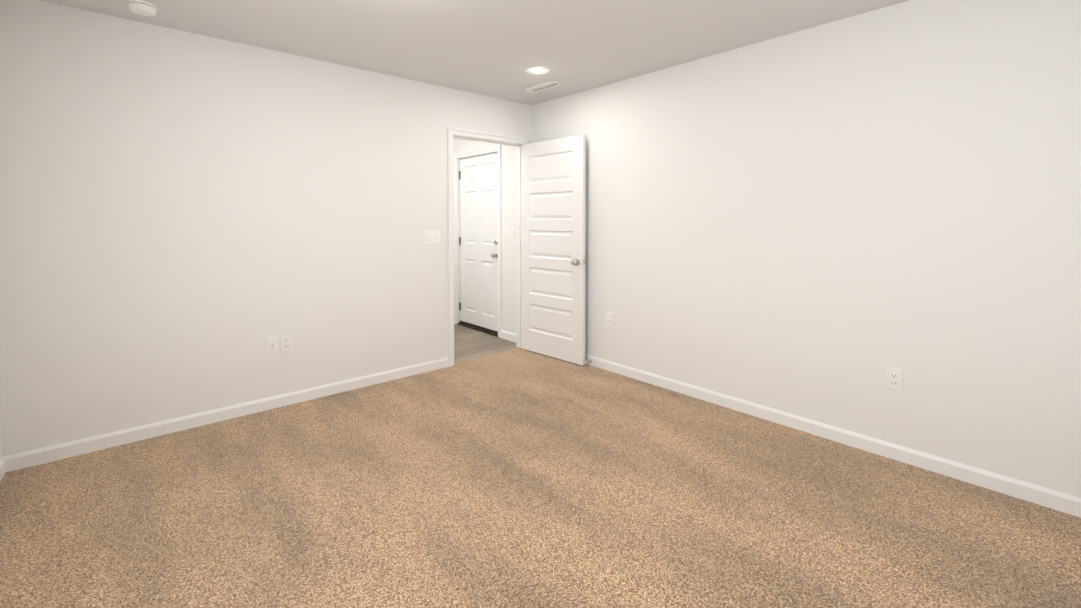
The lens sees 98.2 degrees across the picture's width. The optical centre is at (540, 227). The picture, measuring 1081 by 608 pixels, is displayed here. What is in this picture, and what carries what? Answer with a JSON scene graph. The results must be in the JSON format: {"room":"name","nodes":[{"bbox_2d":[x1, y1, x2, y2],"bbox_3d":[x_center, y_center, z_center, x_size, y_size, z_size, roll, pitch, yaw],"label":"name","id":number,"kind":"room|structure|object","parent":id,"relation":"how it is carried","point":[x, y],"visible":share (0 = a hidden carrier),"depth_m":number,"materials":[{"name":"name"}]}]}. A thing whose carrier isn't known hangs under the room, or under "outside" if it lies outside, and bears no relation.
{"room":"empty bedroom","nodes":[
{"label":"empty bedroom","id":0,"kind":"room"},
{"bbox_2d":[0,400,1,458],"bbox_3d":[-1.352,0.062,0.722,0.115,2.440,4.524,-1,1,-42],"label":"wall","id":1,"kind":"structure","parent":0,"point":[0,432],"depth_m":2.37,"materials":[{"name":"white paint"}]},
{"bbox_2d":[0,457,4,482],"bbox_3d":[-1.304,1.237,0.785,0.013,0.088,4.294,-1,1,-42],"label":"baseboard","id":2,"kind":"structure","parent":1,"relation":"attached to","point":[2,466],"depth_m":2.33,"materials":[{"name":"white paint"}]},
{"bbox_2d":[0,0,531,456],"bbox_3d":[-1.452,0.013,3.588,3.554,2.440,0.115,-1,1,-42],"label":"wall","id":3,"kind":"structure","parent":0,"point":[190,223],"depth_m":2.91,"materials":[{"name":"white paint"}]},
{"bbox_2d":[3,357,448,472],"bbox_3d":[-1.770,1.195,3.238,2.586,0.088,0.013,-1,1,-42],"label":"baseboard","id":4,"kind":"structure","parent":3,"relation":"attached to","point":[18,461],"depth_m":2.91,"materials":[{"name":"white paint"}]},
{"bbox_2d":[266,336,277,353],"bbox_3d":[-1.822,0.800,3.183,0.070,0.115,0.016,-1,1,-42],"label":"outlet","id":5,"kind":"object","parent":3,"relation":"attached to","point":[271,345],"visible":1,"depth_m":3.18,"materials":[{"name":"white plastic"}]},
{"bbox_2d":[281,334,291,351],"bbox_3d":[-1.758,0.799,3.244,0.070,0.115,0.009,-1,1,-42],"label":"duplex electrical outlet","id":6,"kind":"object","parent":3,"relation":"attached to","point":[286,342],"visible":1,"depth_m":3.24,"materials":[{"name":"white plastic"}]},
{"bbox_2d":[423,231,439,244],"bbox_3d":[-0.924,0.084,3.974,0.162,0.115,0.013,-1,1,-42],"label":"light switch","id":7,"kind":"object","parent":3,"relation":"attached to","point":[431,237],"visible":1,"depth_m":3.97,"materials":[{"name":"white plastic"}]},
{"bbox_2d":[447,127,528,366],"bbox_3d":[-0.499,0.170,4.429,0.921,2.097,0.133,-1,1,-42],"label":"door frame","id":8,"kind":"structure","parent":3,"relation":"attached to","point":[451,131],"depth_m":4.21,"materials":[{"name":"white paint"}]},
{"bbox_2d":[521,135,585,365],"bbox_3d":[0.100,0.196,4.366,0.810,2.012,0.153,1,1,45],"label":"bedroom door","id":9,"kind":"structure","parent":8,"relation":"attached to","point":[553,204],"depth_m":4.32,"materials":[{"name":"white paint"}]},
{"bbox_2d":[40,0,908,104],"bbox_3d":[-0.651,-1.241,2.670,3.784,0.100,6.530,-1,1,-42],"label":"ceiling","id":10,"kind":"structure","parent":0,"point":[494,48],"depth_m":2.84,"materials":[{"name":"white paint"}]},
{"bbox_2d":[127,0,157,15],"bbox_3d":[-2.124,-1.165,2.500,0.126,0.046,0.126,-1,1,-42],"label":"smoke detector","id":11,"kind":"object","parent":10,"relation":"attached to","point":[141,7],"visible":1,"depth_m":2.47,"materials":[{"name":"white plastic"}]},
{"bbox_2d":[526,66,550,74],"bbox_3d":[-0.019,-1.204,3.598,0.192,0.006,0.192,-1,1,-42],"label":"recessed light","id":12,"kind":"object","parent":10,"relation":"in","point":[537,70],"visible":0.98,"depth_m":3.59,"materials":[{"name":"white plastic"}]},
{"bbox_2d":[523,80,562,92],"bbox_3d":[0.018,-1.210,4.027,0.140,0.009,0.370,-1,1,-42],"label":"ceiling vent","id":13,"kind":"object","parent":10,"relation":"in","point":[543,86],"visible":1,"depth_m":4.01,"materials":[{"name":"white plastic"}]},
{"bbox_2d":[454,324,517,362],"bbox_3d":[-1.574,1.222,4.797,2.154,0.020,1.961,-1,1,-42],"label":"floor","id":14,"kind":"structure","parent":0,"point":[469,343],"depth_m":4.85,"materials":[{"name":"brown wood"}]},
{"bbox_2d":[0,348,1080,607],"bbox_3d":[0.002,1.267,1.981,3.554,0.028,4.339,-1,1,-42],"label":"floor carpet","id":15,"kind":"object","parent":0,"point":[518,478],"visible":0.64,"depth_m":2.04,"materials":[{"name":"beige carpet"}]},
{"bbox_2d":[453,0,1080,497],"bbox_3d":[0.717,0.007,3.913,0.115,2.440,6.530,-1,1,-42],"label":"wall","id":16,"kind":"structure","parent":0,"point":[829,224],"depth_m":2.61,"materials":[{"name":"white paint"}]},
{"bbox_2d":[457,322,497,336],"bbox_3d":[-0.704,1.190,5.517,0.127,0.020,0.825,-1,1,-42],"label":"sill","id":17,"kind":"structure","parent":16,"relation":"attached to","point":[479,329],"depth_m":5.45,"materials":[{"name":"brown metal"}]},
{"bbox_2d":[454,145,500,337],"bbox_3d":[-0.706,0.149,5.497,0.132,2.102,0.949,-1,1,-42],"label":"door frame","id":18,"kind":"structure","parent":16,"relation":"attached to","point":[480,151],"depth_m":5.76,"materials":[{"name":"white paint"}]},
{"bbox_2d":[459,153,497,333],"bbox_3d":[-0.731,0.172,5.482,0.103,2.017,0.830,-1,1,-42],"label":"front door","id":19,"kind":"structure","parent":16,"relation":"in","point":[478,244],"depth_m":5.47,"materials":[{"name":"white paint"}]},
{"bbox_2d":[501,330,515,342],"bbox_3d":[-0.300,1.165,4.976,0.013,0.088,0.394,-1,1,-42],"label":"baseboard","id":20,"kind":"structure","parent":16,"relation":"attached to","point":[506,335],"depth_m":5.01,"materials":[{"name":"white paint"}]},
{"bbox_2d":[606,312,612,325],"bbox_3d":[0.585,0.776,3.981,0.009,0.115,0.070,-1,1,-42],"label":"duplex electrical outlet","id":21,"kind":"object","parent":16,"relation":"attached to","point":[609,318],"visible":1,"depth_m":3.98,"materials":[{"name":"white plastic"}]},
{"bbox_2d":[585,354,1080,517],"bbox_3d":[1.337,1.197,3.142,0.013,0.088,4.294,-1,1,-42],"label":"baseboard","id":22,"kind":"structure","parent":16,"relation":"attached to","point":[1048,498],"depth_m":2.57,"materials":[{"name":"white paint"}]},
{"bbox_2d":[886,367,901,390],"bbox_3d":[1.896,0.812,2.513,0.009,0.115,0.070,-1,1,-42],"label":"duplex electrical outlet","id":23,"kind":"object","parent":16,"relation":"attached to","point":[894,378],"visible":1,"depth_m":2.51,"materials":[{"name":"white plastic"}]}
]}

